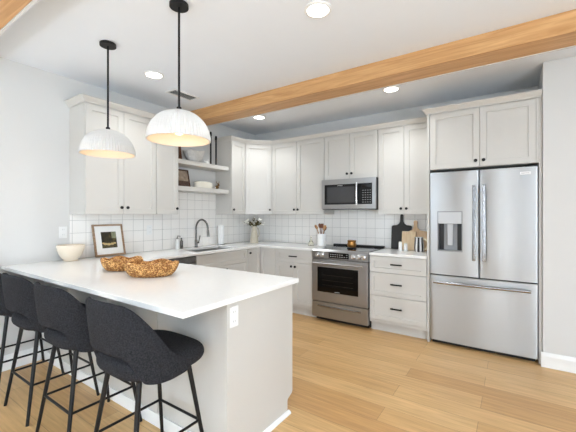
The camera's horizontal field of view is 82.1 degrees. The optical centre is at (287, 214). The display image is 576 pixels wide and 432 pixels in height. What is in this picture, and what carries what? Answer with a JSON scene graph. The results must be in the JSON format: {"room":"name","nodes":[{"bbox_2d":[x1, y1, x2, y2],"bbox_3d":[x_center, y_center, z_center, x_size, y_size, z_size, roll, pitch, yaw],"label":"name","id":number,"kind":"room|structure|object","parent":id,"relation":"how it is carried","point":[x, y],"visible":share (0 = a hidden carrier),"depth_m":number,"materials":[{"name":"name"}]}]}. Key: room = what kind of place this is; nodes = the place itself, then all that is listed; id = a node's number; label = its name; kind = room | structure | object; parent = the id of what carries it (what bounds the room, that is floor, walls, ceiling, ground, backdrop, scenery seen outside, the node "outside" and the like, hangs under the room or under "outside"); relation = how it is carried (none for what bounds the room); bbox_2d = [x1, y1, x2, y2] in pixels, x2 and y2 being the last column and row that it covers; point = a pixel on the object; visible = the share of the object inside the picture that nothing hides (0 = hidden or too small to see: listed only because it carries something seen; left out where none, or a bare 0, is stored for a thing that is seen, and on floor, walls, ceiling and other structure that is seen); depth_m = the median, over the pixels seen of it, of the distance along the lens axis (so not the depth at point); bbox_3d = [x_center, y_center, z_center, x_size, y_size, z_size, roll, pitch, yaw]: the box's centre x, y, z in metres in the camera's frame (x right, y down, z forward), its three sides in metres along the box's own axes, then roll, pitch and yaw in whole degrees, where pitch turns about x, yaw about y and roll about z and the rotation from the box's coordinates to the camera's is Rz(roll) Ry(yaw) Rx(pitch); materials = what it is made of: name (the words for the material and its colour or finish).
{"room":"kitchen","nodes":[
{"label":"kitchen","id":0,"kind":"room"},
{"bbox_2d":[0,57,254,358],"bbox_3d":[-2.764,-0.002,2.614,0.120,2.743,7.856,0,0,34],"label":"wall","id":1,"kind":"structure","parent":0,"point":[34,113],"depth_m":3.10,"materials":[{"name":"white paint"}]},
{"bbox_2d":[2,346,40,371],"bbox_3d":[-3.591,1.304,1.274,0.016,0.132,4.470,0,0,34],"label":"baseboard","id":2,"kind":"structure","parent":1,"relation":"attached to","point":[6,366],"depth_m":3.00,"materials":[{"name":"white paint"}]},
{"bbox_2d":[59,226,66,237],"bbox_3d":[-2.230,0.177,3.283,0.009,0.115,0.072,0,0,34],"label":"wall outlet","id":3,"kind":"object","parent":1,"relation":"attached to","point":[62,230],"visible":1,"depth_m":3.28,"materials":[{"name":"white plastic"}]},
{"bbox_2d":[70,102,155,213],"bbox_3d":[-1.840,-0.537,3.549,0.354,1.070,0.761,0,0,34],"label":"upper cabinet","id":4,"kind":"object","parent":1,"relation":"attached to","point":[98,185],"visible":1,"depth_m":3.36,"materials":[{"name":"beige paint"}]},
{"bbox_2d":[64,93,155,118],"bbox_3d":[-1.747,-1.103,3.670,0.372,0.060,1.161,0,0,34],"label":"crown molding","id":5,"kind":"structure","parent":4,"relation":"attached to","point":[78,99],"depth_m":3.30,"materials":[{"name":"beige paint"}]},
{"bbox_2d":[147,225,151,234],"bbox_3d":[-1.697,0.190,4.055,0.009,0.115,0.072,0,0,34],"label":"wall outlet","id":6,"kind":"object","parent":1,"relation":"attached to","point":[149,227],"visible":1,"depth_m":4.05,"materials":[{"name":"white plastic"}]},
{"bbox_2d":[70,192,254,257],"bbox_3d":[-1.386,0.075,4.527,0.008,0.747,2.886,0,0,34],"label":"backsplash","id":7,"kind":"structure","parent":1,"relation":"attached to","point":[193,207],"depth_m":4.33,"materials":[{"name":"tile"}]},
{"bbox_2d":[156,143,178,213],"bbox_3d":[-1.540,-0.537,3.990,0.354,1.070,0.304,0,0,34],"label":"upper cabinet","id":8,"kind":"object","parent":1,"relation":"attached to","point":[166,155],"visible":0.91,"depth_m":3.90,"materials":[{"name":"beige paint"}]},
{"bbox_2d":[178,158,228,171],"bbox_3d":[-1.231,-0.665,4.517,0.274,0.056,0.911,0,0,34],"label":"shelf","id":9,"kind":"object","parent":1,"relation":"attached to","point":[184,163],"visible":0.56,"depth_m":4.48,"materials":[{"name":"beige paint"}]},
{"bbox_2d":[178,147,181,158],"bbox_3d":[-1.480,-0.863,4.303,0.060,0.337,0.215,0,0,34],"label":"serving board","id":10,"kind":"object","parent":9,"relation":"on","point":[179,148],"visible":0.02,"depth_m":4.36,"materials":[{"name":"brown wood"}]},
{"bbox_2d":[183,149,204,161],"bbox_3d":[-1.264,-0.772,4.451,0.259,0.158,0.299,0,0,34],"label":"bowl","id":11,"kind":"object","parent":9,"relation":"on","point":[193,155],"visible":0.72,"depth_m":4.36,"materials":[{"name":"ceramic"}]},
{"bbox_2d":[210,132,211,163],"bbox_3d":[-1.082,-0.926,4.635,0.052,0.465,0.052,0,0,34],"label":"candlestick","id":12,"kind":"object","parent":9,"relation":"on","point":[210,132],"visible":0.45,"depth_m":4.63,"materials":[{"name":"black metal"}]},
{"bbox_2d":[215,136,216,164],"bbox_3d":[-1.026,-0.906,4.717,0.052,0.425,0.052,0,0,34],"label":"candlestick","id":13,"kind":"object","parent":9,"relation":"on","point":[215,136],"visible":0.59,"depth_m":4.71,"materials":[{"name":"black metal"}]},
{"bbox_2d":[178,186,228,193],"bbox_3d":[-1.231,-0.329,4.517,0.274,0.056,0.911,0,0,34],"label":"shelf","id":14,"kind":"object","parent":1,"relation":"attached to","point":[187,189],"visible":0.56,"depth_m":4.45,"materials":[{"name":"beige paint"}]},
{"bbox_2d":[178,169,190,186],"bbox_3d":[-1.409,-0.477,4.337,0.069,0.238,0.280,0,0,34],"label":"framed picture","id":15,"kind":"object","parent":14,"relation":"on","point":[183,175],"visible":0.46,"depth_m":4.38,"materials":[{"name":"brown wood"}]},
{"bbox_2d":[178,170,187,180],"bbox_3d":[-1.412,-0.476,4.339,0.053,0.208,0.252,0,0,34],"label":"print","id":16,"kind":"object","parent":15,"relation":"attached to","point":[182,174],"depth_m":4.38},
{"bbox_2d":[194,181,212,187],"bbox_3d":[-1.174,-0.407,4.588,0.140,0.100,0.290,0,0,34],"label":"butter dish","id":17,"kind":"object","parent":14,"relation":"on","point":[202,184],"visible":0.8,"depth_m":4.50,"materials":[{"name":"beige ceramic"}]},
{"bbox_2d":[216,141,244,213],"bbox_3d":[-0.855,-0.537,4.999,0.354,1.070,0.303,0,0,34],"label":"upper cabinet","id":18,"kind":"object","parent":1,"relation":"attached to","point":[231,154],"visible":0.99,"depth_m":4.89,"materials":[{"name":"beige paint"}]},
{"bbox_2d":[213,116,426,144],"bbox_3d":[0.353,-1.103,4.577,2.992,0.060,0.563,0,0,21],"label":"crown molding","id":19,"kind":"structure","parent":18,"relation":"attached to","point":[423,119],"depth_m":4.52,"materials":[{"name":"beige paint"}]},
{"bbox_2d":[208,45,575,125],"bbox_3d":[1.654,-1.296,2.696,7.094,0.152,0.017,0,0,34],"label":"trim","id":20,"kind":"structure","parent":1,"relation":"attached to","point":[574,45],"depth_m":3.00,"materials":[{"name":"white paint"}]},
{"bbox_2d":[0,0,575,134],"bbox_3d":[0.220,-1.413,0.586,7.335,0.080,7.856,0,0,34],"label":"ceiling","id":21,"kind":"structure","parent":0,"point":[230,50],"depth_m":2.67,"materials":[{"name":"paint"}]},
{"bbox_2d":[0,0,31,29],"bbox_3d":[0.228,-1.298,0.597,7.094,0.150,0.244,0,0,34],"label":"ceiling beam","id":22,"kind":"structure","parent":21,"relation":"attached to","point":[9,9],"depth_m":1.97,"materials":[{"name":"brown wood"}]},
{"bbox_2d":[0,0,38,34],"bbox_3d":[0.302,-1.296,0.706,7.094,0.152,0.017,0,0,34],"label":"trim","id":23,"kind":"structure","parent":21,"relation":"attached to","point":[26,8],"depth_m":2.03,"materials":[{"name":"white paint"}]},
{"bbox_2d":[78,40,135,158],"bbox_3d":[-1.445,-0.927,2.656,0.405,0.890,0.405,0,0,23],"label":"pendant lamp","id":24,"kind":"object","parent":21,"relation":"hanging from","point":[103,143],"visible":1,"depth_m":2.58,"materials":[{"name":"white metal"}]},
{"bbox_2d":[144,70,163,78],"bbox_3d":[-1.314,-1.367,3.244,0.184,0.010,0.184,0,0,34],"label":"recessed light","id":25,"kind":"object","parent":21,"relation":"in","point":[151,74],"visible":1,"depth_m":3.23,"materials":[{"name":"white plastic"}]},
{"bbox_2d":[145,0,210,146],"bbox_3d":[-0.710,-0.927,2.157,0.405,0.890,0.405,0,0,-45],"label":"pendant lamp","id":26,"kind":"object","parent":21,"relation":"hanging from","point":[179,127],"visible":1,"depth_m":2.08,"materials":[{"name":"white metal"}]},
{"bbox_2d":[165,88,199,100],"bbox_3d":[-1.206,-1.368,3.794,0.170,0.008,0.350,0,0,34],"label":"ceiling vent","id":27,"kind":"object","parent":21,"relation":"in","point":[183,95],"visible":0.96,"depth_m":3.78,"materials":[{"name":"white metal"}]},
{"bbox_2d":[253,115,265,118],"bbox_3d":[-0.405,-1.367,4.652,0.184,0.010,0.184,0,0,34],"label":"recessed light","id":28,"kind":"object","parent":21,"relation":"in","point":[258,116],"visible":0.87,"depth_m":4.66,"materials":[{"name":"white plastic"}]},
{"bbox_2d":[304,1,331,17],"bbox_3d":[0.200,-1.367,2.216,0.184,0.010,0.184,0,0,34],"label":"recessed light","id":29,"kind":"object","parent":21,"relation":"in","point":[315,9],"visible":1,"depth_m":2.20,"materials":[{"name":"white plastic"}]},
{"bbox_2d":[190,9,575,125],"bbox_3d":[1.580,-1.298,2.587,7.094,0.150,0.245,0,0,34],"label":"ceiling beam","id":30,"kind":"structure","parent":21,"relation":"attached to","point":[557,31],"depth_m":2.83,"materials":[{"name":"brown wood"}]},
{"bbox_2d":[382,86,399,92],"bbox_3d":[1.125,-1.367,3.612,0.184,0.010,0.184,0,0,34],"label":"recessed light","id":31,"kind":"object","parent":21,"relation":"in","point":[393,88],"visible":0.89,"depth_m":3.61,"materials":[{"name":"white plastic"}]},
{"bbox_2d":[0,313,575,431],"bbox_3d":[0.220,1.410,0.586,7.335,0.080,7.856,0,0,34],"label":"floor","id":32,"kind":"structure","parent":0,"point":[346,377],"depth_m":2.56,"materials":[{"name":"brown wood"}]},
{"bbox_2d":[0,273,63,380],"bbox_3d":[-2.238,0.885,2.756,0.534,0.973,0.524,0,0,34],"label":"bar stool","id":33,"kind":"object","parent":32,"relation":"on","point":[6,313],"visible":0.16,"depth_m":2.55,"materials":[{"name":"black metal"}]},
{"bbox_2d":[1,273,99,426],"bbox_3d":[-1.746,0.885,2.422,0.534,0.973,0.524,0,0,34],"label":"bar stool","id":34,"kind":"object","parent":32,"relation":"on","point":[18,292],"visible":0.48,"depth_m":2.19,"materials":[{"name":"grey fabric"}]},
{"bbox_2d":[34,282,141,431],"bbox_3d":[-1.283,0.885,2.107,0.534,0.973,0.524,0,0,34],"label":"bar stool","id":35,"kind":"object","parent":32,"relation":"on","point":[62,317],"visible":0.73,"depth_m":1.88,"materials":[{"name":"grey fabric"}]},
{"bbox_2d":[85,297,203,431],"bbox_3d":[-0.753,0.885,1.747,0.534,0.973,0.524,0,0,34],"label":"bar stool","id":36,"kind":"object","parent":32,"relation":"on","point":[125,347],"visible":1,"depth_m":1.54,"materials":[{"name":"grey fabric"}]},
{"bbox_2d":[44,281,291,431],"bbox_3d":[-1.131,0.925,2.745,2.431,0.889,0.693,0,0,34],"label":"base cabinet","id":37,"kind":"object","parent":32,"relation":"on","point":[243,374],"visible":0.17,"depth_m":2.01,"materials":[{"name":"beige paint"}]},
{"bbox_2d":[1,241,329,318],"bbox_3d":[-0.527,0.465,3.622,2.444,0.030,3.434,0,0,34],"label":"countertop","id":38,"kind":"structure","parent":37,"relation":"on","point":[191,290],"depth_m":2.22,"materials":[{"name":"white stone"}]},
{"bbox_2d":[56,244,84,261],"bbox_3d":[-2.111,0.372,3.218,0.238,0.155,0.238,0,0,34],"label":"mixing bowl","id":39,"kind":"object","parent":38,"relation":"on","point":[67,252],"visible":1,"depth_m":3.15,"materials":[{"name":"beige ceramic"}]},
{"bbox_2d":[91,224,125,256],"bbox_3d":[-1.947,0.277,3.602,0.100,0.339,0.324,0,0,34],"label":"framed print","id":40,"kind":"object","parent":38,"relation":"on","point":[108,239],"visible":1,"depth_m":3.59,"materials":[{"name":"brown wood"}]},
{"bbox_2d":[100,256,142,271],"bbox_3d":[-1.349,0.398,2.702,0.323,0.101,0.284,0,0,34],"label":"woven basket","id":41,"kind":"object","parent":38,"relation":"on","point":[116,263],"visible":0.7,"depth_m":2.60,"materials":[{"name":"wicker"}]},
{"bbox_2d":[124,259,178,277],"bbox_3d":[-1.015,0.396,2.452,0.357,0.105,0.336,0,0,34],"label":"woven basket","id":42,"kind":"object","parent":38,"relation":"on","point":[158,267],"visible":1,"depth_m":2.35,"materials":[{"name":"wicker"}]},
{"bbox_2d":[175,236,179,248],"bbox_3d":[-1.436,0.363,4.313,0.068,0.174,0.052,0,0,34],"label":"soap bottle","id":43,"kind":"object","parent":38,"relation":"on","point":[177,239],"visible":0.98,"depth_m":4.30,"materials":[{"name":"white plastic"}]},
{"bbox_2d":[194,219,209,247],"bbox_3d":[-1.151,0.254,4.470,0.287,0.392,0.087,0,0,34],"label":"faucet","id":44,"kind":"object","parent":38,"relation":"on","point":[199,220],"visible":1,"depth_m":4.50,"materials":[{"name":"silver metal"}]},
{"bbox_2d":[193,248,226,251],"bbox_3d":[-1.045,0.593,4.386,0.408,0.226,0.728,0,0,34],"label":"sink","id":45,"kind":"object","parent":38,"relation":"in","point":[211,248],"visible":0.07,"depth_m":4.62,"materials":[{"name":"silver metal"}]},
{"bbox_2d":[217,223,224,244],"bbox_3d":[-0.991,0.288,4.893,0.110,0.324,0.110,0,0,34],"label":"paper towel","id":46,"kind":"object","parent":38,"relation":"on","point":[220,227],"visible":1,"depth_m":4.86,"materials":[{"name":"paper"}]},
{"bbox_2d":[250,226,259,242],"bbox_3d":[-0.531,0.319,5.233,0.141,0.262,0.132,0,0,34],"label":"pitcher","id":47,"kind":"object","parent":38,"relation":"on","point":[254,236],"visible":0.99,"depth_m":5.19,"materials":[{"name":"beige ceramic"}]},
{"bbox_2d":[308,236,313,245],"bbox_3d":[0.331,0.376,4.757,0.084,0.148,0.084,0,0,34],"label":"oil bottle","id":48,"kind":"object","parent":38,"relation":"on","point":[310,243],"visible":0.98,"depth_m":4.73,"materials":[{"name":"clear glass"}]},
{"bbox_2d":[317,233,325,245],"bbox_3d":[0.480,0.362,4.740,0.128,0.176,0.128,0,0,34],"label":"utensil crock","id":49,"kind":"object","parent":38,"relation":"on","point":[321,238],"visible":0.94,"depth_m":4.69,"materials":[{"name":"white ceramic"}]},
{"bbox_2d":[230,305,237,327],"bbox_3d":[-0.300,0.567,1.836,0.009,0.115,0.072,0,0,34],"label":"wall outlet","id":50,"kind":"object","parent":37,"relation":"attached to","point":[234,310],"visible":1,"depth_m":1.83,"materials":[{"name":"white plastic"}]},
{"bbox_2d":[168,256,195,264],"bbox_3d":[-1.472,0.917,3.776,0.650,0.865,0.604,0,0,34],"label":"dishwasher","id":51,"kind":"object","parent":32,"relation":"on","point":[191,260],"visible":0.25,"depth_m":3.76,"materials":[{"name":"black metal"}]},
{"bbox_2d":[196,249,246,271],"bbox_3d":[-1.064,0.925,4.412,0.650,0.889,0.900,0,0,34],"label":"base cabinet","id":52,"kind":"object","parent":32,"relation":"on","point":[237,259],"visible":0.13,"depth_m":4.28,"materials":[{"name":"beige paint"}]},
{"bbox_2d":[247,247,276,274],"bbox_3d":[-0.455,0.925,5.091,0.912,0.889,0.904,0,0,34],"label":"base cabinet","id":53,"kind":"object","parent":32,"relation":"on","point":[262,260],"visible":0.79,"depth_m":4.77,"materials":[{"name":"beige paint"}]},
{"bbox_2d":[276,248,316,316],"bbox_3d":[0.243,0.925,4.765,0.607,0.889,0.656,0,0,34],"label":"base cabinet","id":54,"kind":"object","parent":32,"relation":"on","point":[289,262],"visible":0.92,"depth_m":4.49,"materials":[{"name":"beige paint"}]},
{"bbox_2d":[312,243,384,327],"bbox_3d":[0.791,0.896,4.349,0.759,0.948,0.716,0,0,34],"label":"range","id":55,"kind":"object","parent":32,"relation":"on","point":[340,274],"visible":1,"depth_m":4.10,"materials":[{"name":"silver metal"}]},
{"bbox_2d":[317,245,383,252],"bbox_3d":[0.806,0.450,4.370,0.759,0.014,0.555,0,0,34],"label":"cooktop","id":56,"kind":"object","parent":55,"relation":"in","point":[340,248],"depth_m":4.31,"materials":[{"name":"black glass"}]},
{"bbox_3d":[0.836,0.436,4.340,0.128,0.012,0.128,0,0,34],"label":"trivet","id":57,"kind":"object","parent":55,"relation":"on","visible":0},
{"bbox_2d":[347,240,355,247],"bbox_3d":[0.836,0.385,4.340,0.120,0.090,0.120,0,0,34],"label":"brass pot","id":58,"kind":"object","parent":57,"relation":"on","point":[351,243],"visible":0.99,"depth_m":4.30,"materials":[{"name":"gold metal"}]},
{"bbox_2d":[370,255,426,338],"bbox_3d":[1.393,0.925,3.984,0.638,0.889,0.656,0,0,34],"label":"base cabinet","id":59,"kind":"object","parent":32,"relation":"on","point":[398,285],"visible":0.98,"depth_m":3.73,"materials":[{"name":"beige paint"}]},
{"bbox_2d":[369,248,426,258],"bbox_3d":[1.403,0.465,3.998,0.640,0.030,0.640,0,0,34],"label":"countertop","id":60,"kind":"structure","parent":59,"relation":"on","point":[390,252],"depth_m":3.82,"materials":[{"name":"white stone"}]},
{"bbox_2d":[391,214,411,248],"bbox_3d":[1.469,0.222,4.282,0.254,0.455,0.061,0,0,34],"label":"cutting board","id":61,"kind":"object","parent":60,"relation":"on","point":[396,236],"visible":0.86,"depth_m":4.29,"materials":[{"name":"black wood"}]},
{"bbox_2d":[402,231,415,250],"bbox_3d":[1.518,0.330,4.159,0.170,0.237,0.050,0,0,34],"label":"cutting board","id":62,"kind":"object","parent":60,"relation":"on","point":[408,237],"visible":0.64,"depth_m":4.15,"materials":[{"name":"brown wood"}]},
{"bbox_2d":[411,220,426,250],"bbox_3d":[1.625,0.262,4.143,0.260,0.374,0.060,0,0,34],"label":"cutting board","id":63,"kind":"object","parent":60,"relation":"on","point":[419,233],"visible":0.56,"depth_m":4.12,"materials":[{"name":"brown wood"}]},
{"bbox_2d":[414,237,426,251],"bbox_3d":[1.589,0.361,3.972,0.112,0.178,0.151,0,0,-34],"label":"pitcher","id":64,"kind":"object","parent":60,"relation":"on","point":[419,243],"visible":0.97,"depth_m":3.94,"materials":[{"name":"silver metal"}]},
{"bbox_2d":[430,165,537,360],"bbox_3d":[2.055,0.457,3.511,0.933,1.818,0.683,0,0,34],"label":"refrigerator","id":65,"kind":"object","parent":32,"relation":"on","point":[484,223],"visible":1,"depth_m":3.24,"materials":[{"name":"grey metal"}]},
{"bbox_2d":[427,97,541,363],"bbox_3d":[2.075,0.149,3.539,0.984,2.442,0.643,0,0,34],"label":"tall cabinet","id":66,"kind":"object","parent":32,"relation":"on","point":[506,135],"visible":0.88,"depth_m":3.27,"materials":[{"name":"beige paint"}]},
{"bbox_2d":[422,89,541,115],"bbox_3d":[1.944,-1.103,3.389,1.032,0.060,0.286,0,0,34],"label":"crown molding","id":67,"kind":"structure","parent":66,"relation":"attached to","point":[534,93],"depth_m":3.25,"materials":[{"name":"beige paint"}]},
{"bbox_2d":[255,86,537,242],"bbox_3d":[1.080,-0.002,4.678,3.917,2.743,0.120,0,0,34],"label":"wall","id":68,"kind":"structure","parent":0,"point":[414,112],"depth_m":4.57,"materials":[{"name":"white paint"}]},
{"bbox_2d":[245,144,271,213],"bbox_3d":[-0.488,-0.537,5.301,0.621,1.070,0.611,0,0,34],"label":"upper cabinet","id":69,"kind":"object","parent":68,"relation":"attached to","point":[258,158],"visible":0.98,"depth_m":5.08,"materials":[{"name":"beige paint"}]},
{"bbox_2d":[272,138,333,213],"bbox_3d":[0.208,-0.537,4.982,0.910,1.070,0.354,0,0,34],"label":"upper cabinet","id":70,"kind":"object","parent":68,"relation":"attached to","point":[297,167],"visible":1,"depth_m":4.84,"materials":[{"name":"beige paint"}]},
{"bbox_2d":[255,210,426,247],"bbox_3d":[0.637,0.353,4.901,2.919,0.834,0.008,0,0,34],"label":"backsplash","id":71,"kind":"structure","parent":68,"relation":"attached to","point":[367,227],"depth_m":4.82,"materials":[{"name":"tile"}]},
{"bbox_2d":[324,130,377,179],"bbox_3d":[0.902,-0.772,4.511,0.761,0.600,0.354,0,0,34],"label":"upper cabinet","id":72,"kind":"object","parent":68,"relation":"attached to","point":[355,155],"visible":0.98,"depth_m":4.37,"materials":[{"name":"beige paint"}]},
{"bbox_2d":[322,177,377,209],"bbox_3d":[0.870,-0.268,4.465,0.759,0.401,0.448,0,0,34],"label":"microwave","id":73,"kind":"object","parent":72,"relation":"attached to","point":[352,193],"visible":1,"depth_m":4.31,"materials":[{"name":"silver metal"}]},
{"bbox_2d":[378,123,426,213],"bbox_3d":[1.483,-0.537,4.116,0.638,1.070,0.354,0,0,34],"label":"upper cabinet","id":74,"kind":"object","parent":68,"relation":"attached to","point":[402,151],"visible":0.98,"depth_m":4.00,"materials":[{"name":"beige paint"}]},
{"bbox_2d":[538,56,575,357],"bbox_3d":[3.880,-0.002,2.381,3.298,2.743,0.771,0,0,34],"label":"wall","id":75,"kind":"structure","parent":0,"point":[557,81],"depth_m":2.93,"materials":[{"name":"white paint"}]},
{"bbox_2d":[541,351,575,373],"bbox_3d":[3.604,1.304,2.092,3.190,0.132,0.016,0,0,34],"label":"baseboard","id":76,"kind":"structure","parent":75,"relation":"attached to","point":[548,360],"depth_m":2.91,"materials":[{"name":"white paint"}]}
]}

